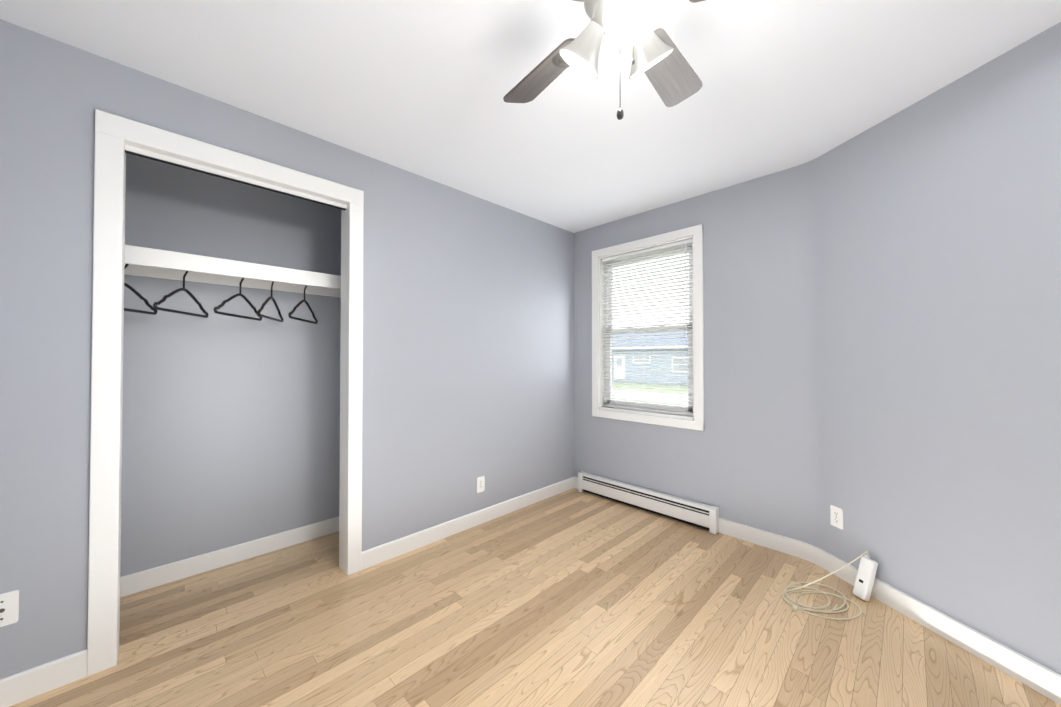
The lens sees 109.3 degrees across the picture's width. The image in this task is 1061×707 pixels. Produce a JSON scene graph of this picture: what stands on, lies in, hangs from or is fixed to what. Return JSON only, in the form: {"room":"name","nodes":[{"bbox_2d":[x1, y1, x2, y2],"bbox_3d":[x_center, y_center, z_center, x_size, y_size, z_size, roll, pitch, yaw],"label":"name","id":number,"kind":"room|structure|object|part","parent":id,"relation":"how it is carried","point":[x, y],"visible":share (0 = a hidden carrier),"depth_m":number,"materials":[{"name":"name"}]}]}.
{"room":"empty bedroom","nodes":[
{"label":"empty bedroom","id":0,"kind":"room"},
{"bbox_2d":[120,153,340,576],"bbox_3d":[-1.557,0.041,2.257,1.790,2.440,0.620,1,-1,-45],"label":"wall","id":1,"kind":"structure","parent":0,"point":[230,430],"depth_m":2.25,"materials":[{"name":"paint"}]},
{"bbox_2d":[120,516,338,596],"bbox_3d":[-1.686,1.213,2.373,1.550,0.100,0.013,1,-1,-45],"label":"baseboard","id":2,"kind":"structure","parent":1,"relation":"attached to","point":[136,582],"depth_m":2.22,"materials":[{"name":"white wood"}]},
{"bbox_2d":[124,245,340,297],"bbox_3d":[-1.571,-0.453,2.278,1.550,0.089,0.339,1,-1,-45],"label":"closet shelf","id":3,"kind":"object","parent":1,"relation":"attached to","point":[153,263],"visible":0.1,"depth_m":2.08,"materials":[{"name":"white wood"}]},
{"bbox_2d":[124,264,157,314],"bbox_3d":[-1.926,-0.334,1.775,0.014,0.264,0.404,0,-1,-10],"label":"hanger","id":4,"kind":"object","parent":3,"relation":"hanging from","point":[140,296],"visible":0.46,"depth_m":1.86,"materials":[{"name":"black plastic"}]},
{"bbox_2d":[153,271,208,317],"bbox_3d":[-1.775,-0.332,1.925,0.014,0.264,0.404,0,-1,-13],"label":"hanger","id":5,"kind":"object","parent":3,"relation":"hanging from","point":[165,297],"visible":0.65,"depth_m":1.92,"materials":[{"name":"black plastic"}]},
{"bbox_2d":[213,278,261,320],"bbox_3d":[-1.611,-0.330,2.088,0.014,0.264,0.404,0,-1,-7],"label":"hanger","id":6,"kind":"object","parent":3,"relation":"hanging from","point":[215,309],"visible":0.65,"depth_m":2.08,"materials":[{"name":"black plastic"}]},
{"bbox_2d":[257,281,283,321],"bbox_3d":[-1.508,-0.329,2.190,0.014,0.264,0.404,0,-1,-18],"label":"hanger","id":7,"kind":"object","parent":3,"relation":"hanging from","point":[264,304],"visible":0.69,"depth_m":2.19,"materials":[{"name":"black plastic"}]},
{"bbox_2d":[288,285,317,323],"bbox_3d":[-1.388,-0.328,2.309,0.014,0.264,0.404,0,-1,-10],"label":"hanger","id":8,"kind":"object","parent":3,"relation":"hanging from","point":[297,306],"visible":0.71,"depth_m":2.30,"materials":[{"name":"black plastic"}]},
{"bbox_2d":[0,19,573,678],"bbox_3d":[-0.806,0.044,2.481,3.570,2.440,0.120,1,-1,-45],"label":"wall","id":9,"kind":"structure","parent":0,"point":[468,339],"depth_m":2.15,"materials":[{"name":"paint"}]},
{"bbox_2d":[0,590,18,626],"bbox_3d":[-1.864,0.907,1.325,0.070,0.114,0.014,1,-1,-45],"label":"outlet","id":10,"kind":"object","parent":9,"relation":"attached to","point":[9,608],"visible":1,"depth_m":1.34,"materials":[{"name":"white plastic"}]},
{"bbox_2d":[0,649,86,706],"bbox_3d":[-1.821,1.200,1.366,0.280,0.100,0.013,1,-1,-45],"label":"baseboard","id":11,"kind":"structure","parent":9,"relation":"attached to","point":[68,669],"depth_m":1.38,"materials":[{"name":"white wood"}]},
{"bbox_2d":[87,109,363,675],"bbox_3d":[-1.397,0.149,1.882,1.036,2.216,0.143,1,-1,-45],"label":"trim","id":12,"kind":"structure","parent":9,"relation":"attached to","point":[117,138],"depth_m":1.53,"materials":[{"name":"white wood"}]},
{"bbox_2d":[362,477,577,569],"bbox_3d":[-0.279,1.219,2.886,1.990,0.100,0.028,1,-1,-45],"label":"baseboard","id":13,"kind":"structure","parent":9,"relation":"attached to","point":[384,552],"depth_m":2.65,"materials":[{"name":"white wood"}]},
{"bbox_2d":[477,476,484,492],"bbox_3d":[-0.371,0.978,2.810,0.070,0.114,0.008,1,-1,-45],"label":"electrical outlet","id":14,"kind":"object","parent":9,"relation":"attached to","point":[481,484],"visible":1,"depth_m":2.81,"materials":[{"name":"white plastic"}]},
{"bbox_2d":[0,0,1060,232],"bbox_3d":[0.560,-1.223,1.120,3.570,0.060,5.280,1,-1,-45],"label":"ceiling","id":15,"kind":"structure","parent":0,"point":[422,88],"depth_m":1.60,"materials":[{"name":"paint"}]},
{"bbox_2d":[503,0,704,119],"bbox_3d":[0.248,-0.919,1.023,1.048,0.593,1.066,1,-1,-45],"label":"fan","id":16,"kind":"object","parent":15,"relation":"hanging from","point":[659,60],"visible":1,"depth_m":1.04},
{"bbox_3d":[0.244,-0.931,1.012,0.526,0.569,0.533,1,-1,-45],"label":"motor","id":17,"kind":"part","parent":16,"relation":"part of","materials":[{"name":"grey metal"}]},
{"bbox_3d":[0.250,-0.695,0.988,0.019,0.144,0.051,1,-1,-45],"label":"pull knob","id":18,"kind":"part","parent":16,"relation":"part of","materials":[{"name":"black plastic"}]},
{"bbox_2d":[9,488,1060,706],"bbox_3d":[0.560,1.277,1.089,3.570,0.060,5.280,1,-1,-45],"label":"floor","id":19,"kind":"structure","parent":0,"point":[574,597],"depth_m":1.69,"materials":[{"name":"laminate"}]},
{"bbox_2d":[578,471,718,534],"bbox_3d":[0.889,1.184,3.072,0.069,0.175,1.210,1,-1,-45],"label":"heater","id":20,"kind":"object","parent":19,"relation":"on","point":[697,514],"visible":1,"depth_m":2.96,"materials":[{"name":"metal"}]},
{"bbox_2d":[782,551,868,619],"bbox_3d":[1.493,1.140,1.918,0.418,0.234,0.322,1,-1,-45],"label":"coil","id":21,"kind":"object","parent":19,"relation":"on","point":[794,607],"visible":0.98,"depth_m":1.92,"materials":[{"name":"beige plastic"}]},
{"bbox_2d":[853,555,877,600],"bbox_3d":[1.719,1.150,1.931,0.093,0.208,0.062,0,-1,-11],"label":"power adapter","id":22,"kind":"object","parent":19,"relation":"on","point":[865,578],"visible":1,"depth_m":1.92,"materials":[{"name":"white plastic"}]},
{"bbox_2d":[574,192,712,505],"bbox_3d":[0.863,0.054,3.248,0.120,2.440,1.384,1,-1,-45],"label":"wall","id":23,"kind":"structure","parent":0,"point":[674,461],"depth_m":3.11,"materials":[{"name":"paint"}]},
{"bbox_2d":[592,224,703,430],"bbox_3d":[0.958,-0.188,3.142,0.139,1.512,0.987,1,-1,-45],"label":"window","id":24,"kind":"structure","parent":23,"relation":"in","point":[695,421],"depth_m":3.08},
{"bbox_2d":[602,239,692,414],"bbox_3d":[0.941,-0.197,3.125,0.042,1.331,0.819,1,-1,-45],"label":"window blinds","id":25,"kind":"object","parent":24,"relation":"attached to","point":[678,245],"visible":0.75,"depth_m":3.09,"materials":[{"name":"white plastic"}]},
{"bbox_2d":[711,22,1060,674],"bbox_3d":[1.881,0.025,0.958,1.902,2.440,3.301,1,-1,-45],"label":"wall","id":26,"kind":"structure","parent":0,"point":[886,329],"depth_m":1.76,"materials":[{"name":"paint"}]},
{"bbox_2d":[830,505,843,529],"bbox_3d":[1.740,0.930,2.137,0.008,0.114,0.070,0,-1,-11],"label":"outlet","id":27,"kind":"object","parent":26,"relation":"attached to","point":[836,516],"visible":1,"depth_m":2.13,"materials":[{"name":"white plastic"}]},
{"bbox_2d":[719,518,1060,704],"bbox_3d":[1.826,1.194,0.904,1.797,0.100,3.188,1,-1,-45],"label":"baseboard","id":28,"kind":"structure","parent":26,"relation":"attached to","point":[1038,677],"depth_m":1.71,"materials":[{"name":"white wood"}]},
{"label":"outside","id":29,"kind":"structure","parent":0,"visible":0},
{"bbox_2d":[612,382,687,405],"bbox_3d":[20.769,2.888,66.067,116.400,0.050,180.000,1,-1,-45],"label":"ground","id":30,"kind":"structure","parent":29,"point":[633,396],"depth_m":21.67,"materials":[{"name":"white snow"}]},
{"bbox_2d":[612,331,687,385],"bbox_3d":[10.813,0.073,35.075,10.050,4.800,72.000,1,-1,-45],"label":"house","id":31,"kind":"structure","parent":30,"relation":"on","point":[637,377],"depth_m":30.21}
]}

